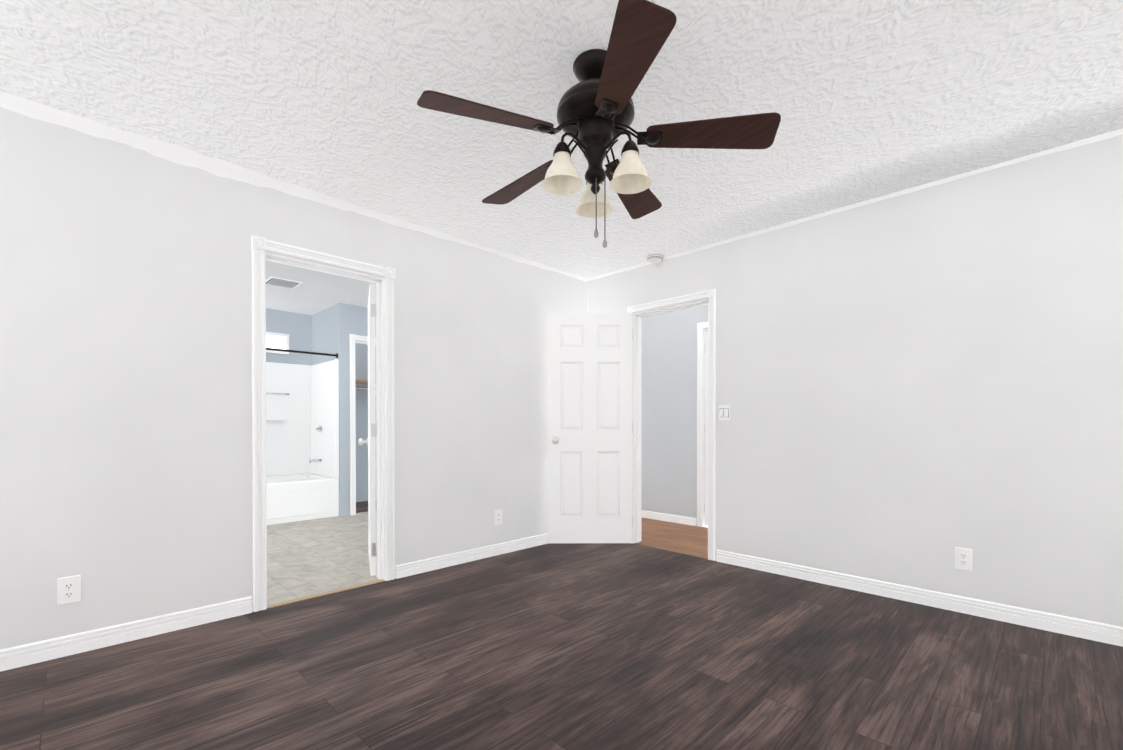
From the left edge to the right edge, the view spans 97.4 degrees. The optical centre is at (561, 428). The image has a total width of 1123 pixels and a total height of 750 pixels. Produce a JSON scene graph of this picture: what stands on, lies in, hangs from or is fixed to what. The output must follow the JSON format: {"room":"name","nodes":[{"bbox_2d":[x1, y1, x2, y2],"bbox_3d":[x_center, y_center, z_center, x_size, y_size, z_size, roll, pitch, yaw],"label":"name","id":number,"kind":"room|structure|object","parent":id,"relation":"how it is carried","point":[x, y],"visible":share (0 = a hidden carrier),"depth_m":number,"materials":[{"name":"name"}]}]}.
{"room":"empty bedroom","nodes":[
{"label":"empty bedroom","id":0,"kind":"room"},
{"bbox_2d":[0,107,586,649],"bbox_3d":[-1.280,-0.198,3.299,0.120,2.560,4.440,0,1,45],"label":"wall","id":1,"kind":"structure","parent":0,"point":[126,455],"depth_m":2.52,"materials":[{"name":"paint"}]},
{"bbox_2d":[57,575,80,604],"bbox_3d":[-2.244,0.735,2.248,0.009,0.120,0.076,0,1,45],"label":"electrical outlet","id":2,"kind":"object","parent":1,"relation":"attached to","point":[68,589],"visible":1,"depth_m":2.25,"materials":[{"name":"white plastic"}]},
{"bbox_2d":[0,596,251,671],"bbox_3d":[-2.212,0.986,2.276,0.017,0.088,1.362,0,1,45],"label":"baseboard","id":3,"kind":"structure","parent":1,"relation":"attached to","point":[37,652],"depth_m":2.36,"materials":[{"name":"white"}]},
{"bbox_2d":[251,235,394,611],"bbox_3d":[-1.468,-0.028,3.091,0.149,2.102,0.842,0,1,45],"label":"door frame","id":4,"kind":"structure","parent":1,"relation":"in","point":[385,536],"depth_m":3.07,"materials":[{"name":"white wood"}]},
{"bbox_2d":[358,284,376,575],"bbox_3d":[-1.407,0.007,3.720,0.672,2.000,0.348,0,1,45],"label":"door","id":5,"kind":"structure","parent":1,"relation":"in","point":[370,441],"depth_m":3.39,"materials":[{"name":"white wood"}]},
{"bbox_2d":[395,533,547,578],"bbox_3d":[-0.438,0.972,4.054,0.017,0.088,1.954,0,1,45],"label":"baseboard","id":6,"kind":"structure","parent":1,"relation":"attached to","point":[425,565],"depth_m":3.76,"materials":[{"name":"white wood"}]},
{"bbox_2d":[494,510,501,524],"bbox_3d":[-0.509,0.717,3.987,0.009,0.120,0.076,0,1,45],"label":"electrical outlet","id":7,"kind":"object","parent":1,"relation":"attached to","point":[497,517],"visible":1,"depth_m":3.98,"materials":[{"name":"white plastic"}]},
{"bbox_2d":[266,309,375,501],"bbox_3d":[-3.652,-0.218,5.877,0.120,2.560,3.340,0,1,45],"label":"wall","id":8,"kind":"structure","parent":0,"point":[297,327],"depth_m":6.26,"materials":[{"name":"paint"}]},
{"bbox_2d":[266,332,288,353],"bbox_3d":[-3.568,-1.032,5.830,0.056,0.240,0.630,0,1,45],"label":"window","id":9,"kind":"structure","parent":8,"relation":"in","point":[277,340],"depth_m":5.96,"materials":[{"name":"white glass"}]},
{"bbox_2d":[266,348,337,357],"bbox_3d":[-3.113,-0.837,5.137,0.060,0.060,1.514,0,1,45],"label":"shower rod","id":10,"kind":"object","parent":8,"relation":"attached to","point":[305,352],"visible":0.44,"depth_m":5.41,"materials":[{"name":"brown metal"}]},
{"bbox_2d":[356,380,367,388],"bbox_3d":[-2.665,-0.502,6.494,0.398,0.240,0.826,0,1,45],"label":"closet shelf","id":11,"kind":"object","parent":8,"relation":"attached to","point":[364,382],"visible":0.15,"depth_m":6.42,"materials":[{"name":"brown wood"}]},
{"bbox_2d":[266,261,375,314],"bbox_3d":[-2.413,-1.458,4.631,3.380,0.060,3.100,0,1,45],"label":"ceiling","id":12,"kind":"structure","parent":0,"point":[314,292],"depth_m":5.15,"materials":[{"name":"white paint"}]},
{"bbox_2d":[266,276,301,287],"bbox_3d":[-2.724,-1.424,4.815,0.280,0.012,0.280,0,1,45],"label":"ceiling vent","id":13,"kind":"object","parent":12,"relation":"in","point":[276,281],"visible":0.85,"depth_m":4.79,"materials":[{"name":"white plastic"}]},
{"bbox_2d":[312,306,331,364],"bbox_3d":[-2.851,-0.219,6.042,0.780,2.440,0.120,0,1,45],"label":"wall","id":14,"kind":"structure","parent":0,"point":[322,320],"depth_m":6.01,"materials":[{"name":"paint"}]},
{"bbox_2d":[332,303,375,515],"bbox_3d":[-2.241,-0.219,6.003,0.100,2.440,0.928,0,1,45],"label":"wall","id":15,"kind":"structure","parent":0,"point":[334,326],"depth_m":5.69,"materials":[{"name":"paint"}]},
{"bbox_2d":[0,501,1122,749],"bbox_3d":[-0.636,1.049,3.429,7.620,0.064,5.280,0,1,45],"label":"floor","id":16,"kind":"structure","parent":0,"point":[590,646],"depth_m":2.11,"materials":[{"name":"laminate"}]},
{"bbox_2d":[266,359,338,524],"bbox_3d":[-3.394,0.106,5.424,0.884,1.800,1.520,0,1,45],"label":"shower","id":17,"kind":"object","parent":16,"relation":"on","point":[302,438],"visible":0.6,"depth_m":5.94,"materials":[{"name":"white plastic"}]},
{"bbox_2d":[267,579,384,607],"bbox_3d":[-1.444,1.021,3.075,0.047,0.006,0.698,0,1,45],"label":"threshold","id":18,"kind":"object","parent":16,"relation":"on","point":[321,594],"depth_m":3.04,"materials":[{"name":"beige wood"}]},
{"bbox_2d":[349,334,375,514],"bbox_3d":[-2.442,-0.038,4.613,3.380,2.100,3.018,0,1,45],"label":"door frame","id":19,"kind":"structure","parent":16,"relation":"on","point":[354,337],"depth_m":5.73,"materials":[{"name":"white wood"}]},
{"bbox_2d":[0,0,1122,278],"bbox_3d":[0.179,-1.437,1.835,4.000,0.060,4.200,0,1,45],"label":"ceiling","id":20,"kind":"structure","parent":0,"point":[870,98],"depth_m":2.07,"materials":[{"name":"white paint"}]},
{"bbox_2d":[0,92,1122,281],"bbox_3d":[0.179,-1.377,1.835,4.000,0.060,4.200,0,1,45],"label":"crown molding","id":21,"kind":"structure","parent":20,"relation":"attached to","point":[179,155],"depth_m":2.66,"materials":[{"name":"white wood"}]},
{"bbox_2d":[417,0,780,247],"bbox_3d":[0.102,-1.054,1.946,1.241,0.707,1.296,0,1,45],"label":"ceiling fan","id":22,"kind":"object","parent":20,"relation":"hanging from","point":[595,113],"visible":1,"depth_m":1.82,"materials":[{"name":"brown wood"}]},
{"bbox_2d":[646,254,663,262],"bbox_3d":[0.773,-1.402,4.088,0.140,0.044,0.140,0,1,45],"label":"smoke detector","id":23,"kind":"object","parent":20,"relation":"attached to","point":[654,258],"visible":1,"depth_m":4.04,"materials":[{"name":"white plastic"}]},
{"bbox_2d":[642,305,707,527],"bbox_3d":[2.085,-0.207,4.519,5.320,2.560,0.120,0,1,45],"label":"wall","id":24,"kind":"structure","parent":0,"point":[669,412],"depth_m":5.34,"materials":[{"name":"paint"}]},
{"bbox_2d":[642,322,707,526],"bbox_3d":[2.079,-0.035,4.514,5.320,2.096,0.137,0,1,45],"label":"door frame","id":25,"kind":"structure","parent":24,"relation":"attached to","point":[700,440],"depth_m":5.08,"materials":[{"name":"white wood"}]},
{"bbox_2d":[704,331,707,525],"bbox_3d":[1.747,-0.002,4.840,0.744,2.000,0.181,0,1,45],"label":"hall door","id":26,"kind":"structure","parent":24,"relation":"in","point":[706,431],"depth_m":5.07,"materials":[{"name":"white wood"}]},
{"bbox_2d":[587,134,1122,626],"bbox_3d":[1.747,-0.198,3.331,4.120,2.560,0.120,0,1,45],"label":"wall","id":27,"kind":"structure","parent":0,"point":[915,388],"depth_m":2.84,"materials":[{"name":"paint"}]},
{"bbox_2d":[548,313,632,542],"bbox_3d":[0.241,-0.003,4.330,0.559,2.010,0.579,0,1,45],"label":"bedroom door","id":28,"kind":"structure","parent":27,"relation":"in","point":[590,428],"depth_m":4.31,"materials":[{"name":"white wood"}]},
{"bbox_2d":[627,289,715,560],"bbox_3d":[0.927,-0.030,4.139,0.840,2.092,0.136,0,1,45],"label":"door frame","id":29,"kind":"structure","parent":27,"relation":"in","point":[710,302],"depth_m":4.14,"materials":[{"name":"white wood"}]},
{"bbox_2d":[719,405,729,419],"bbox_3d":[1.235,-0.121,3.749,0.092,0.115,0.012,0,1,45],"label":"light switch","id":30,"kind":"object","parent":27,"relation":"attached to","point":[724,412],"visible":1,"depth_m":3.75,"materials":[{"name":"white plastic"}]},
{"bbox_2d":[716,550,1122,646],"bbox_3d":[2.119,0.981,2.873,2.614,0.088,0.017,0,1,45],"label":"baseboard","id":31,"kind":"structure","parent":27,"relation":"attached to","point":[1090,630],"depth_m":2.81,"materials":[{"name":"white"}]},
{"bbox_2d":[955,547,971,570],"bbox_3d":[2.242,0.726,2.753,0.076,0.120,0.009,0,1,45],"label":"electrical outlet","id":32,"kind":"object","parent":27,"relation":"attached to","point":[963,558],"visible":1,"depth_m":2.75,"materials":[{"name":"white plastic"}]}
]}

